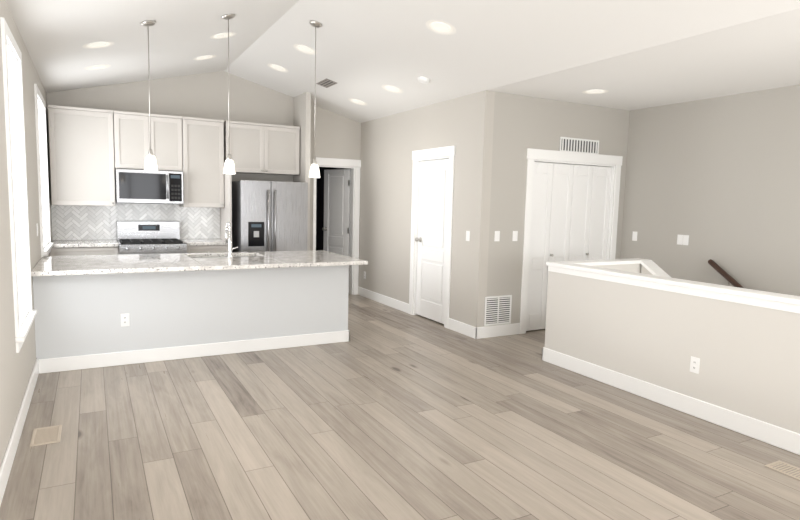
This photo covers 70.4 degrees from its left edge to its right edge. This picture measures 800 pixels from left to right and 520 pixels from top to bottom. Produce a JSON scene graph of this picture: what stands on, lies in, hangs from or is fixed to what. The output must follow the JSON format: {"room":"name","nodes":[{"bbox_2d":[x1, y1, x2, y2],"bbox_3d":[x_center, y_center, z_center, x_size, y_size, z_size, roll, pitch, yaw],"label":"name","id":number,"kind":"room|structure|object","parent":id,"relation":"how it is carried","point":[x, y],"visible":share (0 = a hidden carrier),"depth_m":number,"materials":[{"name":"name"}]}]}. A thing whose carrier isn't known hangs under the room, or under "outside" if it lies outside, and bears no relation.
{"room":"kitchen","nodes":[
{"label":"kitchen","id":0,"kind":"room"},
{"bbox_2d":[0,0,51,466],"bbox_3d":[-1.612,-0.419,1.912,0.120,3.350,11.600,-2,7,-28],"label":"wall","id":1,"kind":"structure","parent":0,"point":[16,369],"depth_m":3.45,"materials":[{"name":"grey paint"}]},
{"bbox_2d":[0,17,36,352],"bbox_3d":[-2.615,-0.467,3.810,0.165,2.005,0.990,-2,7,-28],"label":"window","id":2,"kind":"structure","parent":1,"relation":"in","point":[16,159],"depth_m":4.10,"materials":[{"name":"white"}]},
{"bbox_2d":[0,358,38,505],"bbox_3d":[-0.944,1.319,0.922,0.015,0.130,8.640,-2,7,-28],"label":"baseboard","id":3,"kind":"structure","parent":1,"relation":"attached to","point":[9,456],"depth_m":3.33,"materials":[{"name":"white wood"}]},
{"bbox_2d":[34,84,53,256],"bbox_3d":[-3.732,-0.867,5.850,0.165,1.665,1.240,-2,7,-28],"label":"window","id":4,"kind":"structure","parent":1,"relation":"in","point":[42,167],"depth_m":6.26,"materials":[{"name":"white"}]},
{"bbox_2d":[33,265,348,359],"bbox_3d":[-1.800,0.479,5.372,2.790,0.840,0.120,-2,7,-28],"label":"wall","id":5,"kind":"structure","parent":0,"point":[77,315],"depth_m":5.17,"materials":[{"name":"grey paint"}]},
{"bbox_2d":[120,313,129,326],"bbox_3d":[-2.410,0.526,4.972,0.070,0.114,0.008,-2,7,-28],"label":"outlet","id":6,"kind":"object","parent":5,"relation":"attached to","point":[125,319],"visible":1,"depth_m":4.97,"materials":[{"name":"white plastic"}]},
{"bbox_2d":[38,330,349,373],"bbox_3d":[-1.763,0.843,5.357,2.790,0.120,0.015,-2,7,-28],"label":"baseboard","id":7,"kind":"structure","parent":5,"relation":"attached to","point":[59,364],"depth_m":5.22,"materials":[{"name":"white wood"}]},
{"bbox_2d":[46,71,360,240],"bbox_3d":[-2.473,-1.066,7.938,4.376,3.350,0.120,-2,7,-28],"label":"wall","id":8,"kind":"structure","parent":0,"point":[205,95],"depth_m":7.75,"materials":[{"name":"grey paint"}]},
{"bbox_2d":[48,105,115,205],"bbox_3d":[-3.850,-1.241,6.885,0.673,1.150,0.346,-2,7,-28],"label":"upper cabinet","id":9,"kind":"object","parent":8,"relation":"attached to","point":[81,148],"visible":1,"depth_m":6.76,"materials":[{"name":"grey wood"}]},
{"bbox_2d":[51,205,115,239],"bbox_3d":[-3.961,-0.469,7.121,0.703,0.433,0.011,-2,7,-28],"label":"tile backsplash","id":10,"kind":"structure","parent":8,"relation":"attached to","point":[76,222],"depth_m":7.11,"materials":[{"name":"grey tile"}]},
{"bbox_2d":[115,203,178,238],"bbox_3d":[-3.313,-0.511,7.469,0.768,0.474,0.011,-2,7,-28],"label":"tile backsplash","id":11,"kind":"structure","parent":8,"relation":"attached to","point":[143,212],"depth_m":7.44,"materials":[{"name":"grey tile"}]},
{"bbox_2d":[113,111,182,170],"bbox_3d":[-3.201,-1.491,7.209,0.781,0.690,0.346,-2,7,-28],"label":"upper cabinet","id":12,"kind":"object","parent":8,"relation":"attached to","point":[131,130],"visible":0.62,"depth_m":7.07,"materials":[{"name":"grey wood"}]},
{"bbox_2d":[115,169,183,203],"bbox_3d":[-3.193,-0.930,7.228,0.770,0.415,0.436,-2,7,-28],"label":"over-the-range microwave","id":13,"kind":"object","parent":12,"relation":"attached to","point":[147,187],"visible":0.98,"depth_m":7.07,"materials":[{"name":"silver metal"}]},
{"bbox_2d":[179,207,219,238],"bbox_3d":[-2.743,-0.508,7.780,0.531,0.433,0.011,-2,7,-28],"label":"tile backsplash","id":14,"kind":"structure","parent":8,"relation":"attached to","point":[199,222],"depth_m":7.77,"materials":[{"name":"grey tile"}]},
{"bbox_2d":[180,117,223,207],"bbox_3d":[-2.633,-1.280,7.543,0.516,1.150,0.346,-2,7,-28],"label":"upper cabinet","id":15,"kind":"object","parent":8,"relation":"attached to","point":[203,158],"visible":0.96,"depth_m":7.42,"materials":[{"name":"grey wood"}]},
{"bbox_2d":[224,120,299,174],"bbox_3d":[-1.930,-1.541,7.896,1.013,0.670,0.346,-2,7,-28],"label":"upper cabinet","id":16,"kind":"object","parent":8,"relation":"attached to","point":[262,148],"visible":0.92,"depth_m":7.77,"materials":[{"name":"grey wood"}]},
{"bbox_2d":[313,157,360,294],"bbox_3d":[-1.005,-0.498,8.792,0.787,2.115,0.142,-2,7,-28],"label":"door frame","id":17,"kind":"structure","parent":8,"relation":"attached to","point":[354,166],"depth_m":8.85,"materials":[{"name":"white wood"}]},
{"bbox_2d":[293,92,347,250],"bbox_3d":[-1.349,-1.066,9.318,1.305,3.120,2.580,-2,7,-28],"label":"wall","id":18,"kind":"structure","parent":0,"point":[303,112],"depth_m":8.04,"materials":[{"name":"grey paint"}]},
{"bbox_2d":[322,169,350,292],"bbox_3d":[-1.057,-0.480,9.227,0.289,1.970,0.584,-2,7,-28],"label":"door leaf","id":19,"kind":"structure","parent":18,"relation":"in","point":[336,227],"depth_m":9.18,"materials":[{"name":"white wood"}]},
{"bbox_2d":[0,293,799,519],"bbox_3d":[0.716,1.113,4.504,6.954,0.120,13.760,-2,7,-28],"label":"floor","id":20,"kind":"structure","parent":0,"point":[385,412],"depth_m":3.52,"materials":[{"name":"brown wood"}]},
{"bbox_2d":[29,425,61,446],"bbox_3d":[-2.183,1.083,3.502,0.155,0.006,0.285,-2,7,-28],"label":"floor vent","id":21,"kind":"object","parent":20,"relation":"in","point":[46,435],"visible":1,"depth_m":3.49,"materials":[{"name":"beige metal"}]},
{"bbox_2d":[50,247,118,255],"bbox_3d":[-3.827,0.255,6.918,0.705,0.868,0.637,-2,7,-28],"label":"base cabinet","id":22,"kind":"object","parent":20,"relation":"on","point":[74,251],"visible":0.25,"depth_m":6.63,"materials":[{"name":"grey wood"}]},
{"bbox_2d":[52,239,228,247],"bbox_3d":[-3.244,-0.218,7.175,2.000,0.040,0.626,-2,7,-28],"label":"countertop","id":23,"kind":"structure","parent":22,"relation":"on","point":[98,243],"depth_m":6.89,"materials":[{"name":"white stone"}]},
{"bbox_2d":[116,221,186,254],"bbox_3d":[-3.147,0.098,7.197,0.756,1.155,0.740,-2,7,-28],"label":"range","id":24,"kind":"object","parent":20,"relation":"on","point":[148,237],"visible":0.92,"depth_m":7.27,"materials":[{"name":"silver metal"}]},
{"bbox_2d":[187,245,228,257],"bbox_3d":[-2.612,0.216,7.576,0.531,0.868,0.637,-2,7,-28],"label":"base cabinet","id":25,"kind":"object","parent":20,"relation":"on","point":[209,249],"visible":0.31,"depth_m":7.29,"materials":[{"name":"grey wood"}]},
{"bbox_2d":[220,174,231,241],"bbox_3d":[-2.349,-0.269,7.651,0.020,1.830,0.658,-2,7,-28],"label":"panel","id":26,"kind":"object","parent":20,"relation":"on","point":[225,214],"visible":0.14,"depth_m":7.48,"materials":[{"name":"grey"}]},
{"bbox_2d":[232,180,307,256],"bbox_3d":[-1.819,-0.217,7.835,0.900,1.715,0.797,-2,7,-28],"label":"refrigerator","id":27,"kind":"object","parent":20,"relation":"on","point":[267,216],"visible":0.6,"depth_m":7.49,"materials":[{"name":"grey metal"}]},
{"bbox_2d":[764,460,799,480],"bbox_3d":[2.270,1.218,3.237,0.155,0.006,0.285,-2,7,-28],"label":"floor vent","id":28,"kind":"object","parent":20,"relation":"in","point":[789,470],"visible":1,"depth_m":3.29,"materials":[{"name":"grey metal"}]},
{"bbox_3d":[-2.081,0.433,5.764,2.665,0.836,0.838,-2,7,-28],"label":"base cabinet","id":29,"kind":"object","parent":20,"relation":"on","visible":0},
{"bbox_2d":[31,250,367,275],"bbox_3d":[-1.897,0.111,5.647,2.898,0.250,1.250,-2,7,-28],"label":"countertop","id":30,"kind":"structure","parent":29,"relation":"on","point":[84,265],"depth_m":5.35,"materials":[{"name":"white stone"}]},
{"bbox_2d":[225,222,237,257],"bbox_3d":[-1.742,-0.213,5.853,0.105,0.358,0.214,-2,7,-28],"label":"faucet","id":31,"kind":"object","parent":30,"relation":"on","point":[230,240],"visible":1,"depth_m":5.77,"materials":[{"name":"silver metal"}]},
{"bbox_2d":[5,0,799,122],"bbox_3d":[1.265,-1.803,3.317,6.594,0.650,11.600,-2,7,-28],"label":"ceiling","id":32,"kind":"structure","parent":0,"point":[367,51],"depth_m":5.03,"materials":[{"name":"white paint"}]},
{"bbox_2d":[89,65,107,69],"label":"recessed light","id":33,"kind":"object","parent":32,"relation":"in","point":[95,66],"depth_m":5.91,"materials":[{"name":"white"}]},
{"bbox_2d":[88,42,113,47],"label":"recessed light","id":34,"kind":"object","parent":32,"relation":"in","point":[97,44],"depth_m":5.03,"materials":[{"name":"white"}]},
{"bbox_2d":[140,20,157,170],"bbox_3d":[-2.082,-1.359,4.716,0.118,1.217,0.120,-2,7,-28],"label":"pendant light","id":35,"kind":"object","parent":32,"relation":"hanging from","point":[150,163],"visible":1,"depth_m":4.73,"materials":[{"name":"white glass"}]},
{"bbox_2d":[197,55,211,59],"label":"recessed light","id":36,"kind":"object","parent":32,"relation":"in","point":[206,56],"depth_m":6.53,"materials":[{"name":"white"}]},
{"bbox_2d":[211,33,232,37],"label":"recessed light","id":37,"kind":"object","parent":32,"relation":"in","point":[224,35],"depth_m":5.61,"materials":[{"name":"white"}]},
{"bbox_2d":[221,14,235,173],"bbox_3d":[-1.512,-1.458,5.015,0.118,1.380,0.120,-2,7,-28],"label":"pendant light","id":38,"kind":"object","parent":32,"relation":"hanging from","point":[229,167],"visible":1,"depth_m":5.04,"materials":[{"name":"white glass"}]},
{"bbox_2d":[271,65,284,70],"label":"recessed light","id":39,"kind":"object","parent":32,"relation":"in","point":[276,67],"depth_m":6.96,"materials":[{"name":"white"}]},
{"bbox_2d":[293,45,314,53],"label":"recessed light","id":40,"kind":"object","parent":32,"relation":"in","point":[306,49],"depth_m":6.07,"materials":[{"name":"white"}]},
{"bbox_2d":[309,20,321,177],"bbox_3d":[-0.807,-1.514,5.393,0.118,1.448,0.120,-2,7,-28],"label":"pendant light","id":41,"kind":"object","parent":32,"relation":"hanging from","point":[314,171],"visible":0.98,"depth_m":5.42,"materials":[{"name":"silver metal"}]},
{"bbox_2d":[316,78,336,87],"bbox_3d":[-0.920,-2.219,7.127,0.146,0.042,0.360,-2,7,-28],"label":"ceiling vent","id":42,"kind":"object","parent":32,"relation":"in","point":[326,83],"visible":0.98,"depth_m":7.12,"materials":[{"name":"grey metal"}]},
{"bbox_2d":[352,99,363,103],"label":"recessed light","id":43,"kind":"object","parent":32,"relation":"in","point":[356,101],"depth_m":7.61,"materials":[{"name":"white"}]},
{"bbox_2d":[384,86,400,92],"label":"recessed light","id":44,"kind":"object","parent":32,"relation":"in","point":[389,88],"depth_m":6.70,"materials":[{"name":"white"}]},
{"bbox_2d":[418,76,429,83],"bbox_3d":[0.255,-1.937,6.105,0.131,0.059,0.132,-2,7,-28],"label":"smoke detector","id":45,"kind":"object","parent":32,"relation":"attached to","point":[424,80],"visible":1,"depth_m":6.06,"materials":[{"name":"white plastic"}]},
{"bbox_2d":[429,21,454,33],"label":"recessed light","id":46,"kind":"object","parent":32,"relation":"in","point":[441,26],"depth_m":4.74,"materials":[{"name":"white"}]},
{"bbox_2d":[584,89,607,93],"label":"recessed light","id":47,"kind":"object","parent":32,"relation":"in","point":[595,91],"depth_m":5.90,"materials":[{"name":"white"}]},
{"bbox_2d":[358,90,494,326],"bbox_3d":[0.173,-0.649,7.545,0.120,2.730,3.170,-2,7,-28],"label":"wall","id":48,"kind":"structure","parent":0,"point":[462,124],"depth_m":7.06,"materials":[{"name":"grey paint"}]},
{"bbox_2d":[358,286,408,313],"bbox_3d":[-0.272,0.569,8.300,0.015,0.130,1.675,-2,7,-28],"label":"baseboard","id":49,"kind":"structure","parent":48,"relation":"attached to","point":[402,306],"depth_m":8.19,"materials":[{"name":"white wood"}]},
{"bbox_2d":[415,159,448,323],"bbox_3d":[0.390,-0.239,7.064,0.110,1.992,0.738,-2,7,-28],"label":"door leaf","id":50,"kind":"structure","parent":48,"relation":"in","point":[431,239],"depth_m":7.08,"materials":[{"name":"white wood"}]},
{"bbox_2d":[409,145,455,328],"bbox_3d":[0.426,-0.300,7.077,0.142,2.145,0.974,-2,7,-28],"label":"door frame","id":51,"kind":"structure","parent":48,"relation":"attached to","point":[434,153],"depth_m":7.11,"materials":[{"name":"white wood"}]},
{"bbox_2d":[448,318,473,337],"bbox_3d":[0.701,0.778,6.515,0.015,0.130,0.515,-2,7,-28],"label":"baseboard","id":52,"kind":"structure","parent":48,"relation":"attached to","point":[453,325],"depth_m":6.49,"materials":[{"name":"white wood"}]},
{"bbox_2d":[466,231,469,240],"bbox_3d":[0.758,-0.270,6.353,0.008,0.114,0.070,-2,7,-28],"label":"light switch","id":53,"kind":"object","parent":48,"relation":"attached to","point":[467,235],"visible":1,"depth_m":6.34,"materials":[{"name":"white plastic"}]},
{"bbox_2d":[487,92,629,325],"bbox_3d":[1.927,-0.526,6.769,2.218,2.730,0.120,-2,7,-28],"label":"wall","id":54,"kind":"structure","parent":0,"point":[522,124],"depth_m":6.37,"materials":[{"name":"grey paint"}]},
{"bbox_2d":[494,231,499,240],"bbox_3d":[1.074,-0.263,6.262,0.070,0.114,0.009,-2,7,-28],"label":"light switch","id":55,"kind":"object","parent":54,"relation":"attached to","point":[497,235],"depth_m":6.26,"materials":[{"name":"white plastic"}]},
{"bbox_2d":[474,323,519,338],"bbox_3d":[1.108,0.799,6.402,0.624,0.130,0.015,-2,7,-28],"label":"baseboard","id":56,"kind":"structure","parent":54,"relation":"attached to","point":[506,329],"depth_m":6.38,"materials":[{"name":"white wood"}]},
{"bbox_2d":[484,295,511,325],"bbox_3d":[1.103,0.566,6.375,0.375,0.330,0.009,-2,7,-28],"label":"air vent","id":57,"kind":"object","parent":54,"relation":"in","point":[497,310],"visible":1,"depth_m":6.37,"materials":[{"name":"grey metal"}]},
{"bbox_2d":[512,231,517,240],"bbox_3d":[1.297,-0.270,6.383,0.070,0.114,0.009,-2,7,-28],"label":"light switch","id":58,"kind":"object","parent":54,"relation":"attached to","point":[515,233],"depth_m":6.38,"materials":[{"name":"white plastic"}]},
{"bbox_2d":[526,162,611,330],"bbox_3d":[2.047,-0.159,6.847,1.286,1.965,0.064,-2,7,-28],"label":"bifold door","id":59,"kind":"structure","parent":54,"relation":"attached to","point":[570,212],"depth_m":6.76,"materials":[{"name":"white wood"}]},
{"bbox_2d":[520,148,622,333],"bbox_3d":[2.039,-0.223,6.853,1.524,2.115,0.142,-2,7,-28],"label":"trim","id":60,"kind":"structure","parent":54,"relation":"attached to","point":[559,157],"depth_m":6.58,"materials":[{"name":"white wood"}]},
{"bbox_2d":[559,137,598,153],"bbox_3d":[2.127,-1.347,6.709,0.630,0.175,0.008,-2,7,-28],"label":"air vent","id":61,"kind":"object","parent":54,"relation":"in","point":[569,144],"visible":0.94,"depth_m":6.70,"materials":[{"name":"grey metal"}]},
{"bbox_2d":[594,264,641,272],"bbox_3d":[2.029,0.498,5.697,1.129,0.920,0.120,-2,7,-28],"label":"wall","id":62,"kind":"structure","parent":0,"point":[636,268],"depth_m":5.71,"materials":[{"name":"grey paint"}]},
{"bbox_2d":[566,258,641,265],"bbox_3d":[2.056,0.479,5.709,1.109,0.955,0.160,-2,7,-28],"label":"trim","id":63,"kind":"structure","parent":62,"relation":"on","point":[633,260],"depth_m":5.64,"materials":[{"name":"white wood"}]},
{"bbox_2d":[641,265,652,274],"bbox_3d":[2.708,0.534,5.504,0.120,0.920,0.830,-2,7,-28],"label":"divider","id":64,"kind":"object","parent":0,"point":[644,270],"depth_m":5.76,"materials":[{"name":"grey paint"}]},
{"bbox_2d":[642,259,666,273],"bbox_3d":[2.713,0.315,5.481,0.160,0.550,0.830,-2,7,-28],"label":"trim","id":65,"kind":"structure","parent":64,"relation":"on","point":[648,264],"depth_m":5.73,"materials":[{"name":"white wood"}]},
{"bbox_2d":[545,271,799,433],"bbox_3d":[3.169,0.878,2.298,0.120,0.920,7.220,-2,7,-28],"label":"wall","id":66,"kind":"structure","parent":0,"point":[749,357],"depth_m":4.15,"materials":[{"name":"grey paint"}]},
{"bbox_2d":[542,261,799,454],"bbox_3d":[3.166,0.859,2.306,0.164,0.955,7.240,-2,7,-28],"label":"trim","id":67,"kind":"structure","parent":66,"relation":"on","point":[754,428],"depth_m":4.15,"materials":[{"name":"white wood"}]},
{"bbox_2d":[690,356,699,373],"bbox_3d":[2.124,0.757,4.088,0.008,0.114,0.070,-2,7,-28],"label":"outlet","id":68,"kind":"object","parent":66,"relation":"attached to","point":[694,364],"visible":1,"depth_m":4.09,"materials":[{"name":"white plastic"}]},
{"bbox_2d":[620,85,799,295],"bbox_3d":[4.855,-0.125,3.586,0.120,2.730,8.310,-2,7,-28],"label":"wall","id":69,"kind":"structure","parent":0,"point":[717,180],"depth_m":6.07,"materials":[{"name":"grey paint"}]},
{"bbox_2d":[632,231,636,240],"bbox_3d":[2.911,-0.296,7.035,0.008,0.114,0.070,-2,7,-28],"label":"light switch","id":70,"kind":"object","parent":69,"relation":"attached to","point":[634,236],"depth_m":7.03,"materials":[{"name":"white plastic"}]},
{"bbox_2d":[677,235,688,244],"bbox_3d":[3.222,-0.229,6.463,0.008,0.114,0.142,-2,7,-28],"label":"light switch","id":71,"kind":"object","parent":69,"relation":"attached to","point":[683,239],"depth_m":6.46,"materials":[{"name":"white plastic"}]},
{"bbox_2d":[708,259,743,287],"bbox_3d":[3.852,0.870,5.264,0.102,1.549,2.184,-2,7,-28],"label":"handrail","id":72,"kind":"object","parent":69,"relation":"attached to","point":[724,274],"depth_m":5.96,"materials":[{"name":"brown wood"}]}
]}

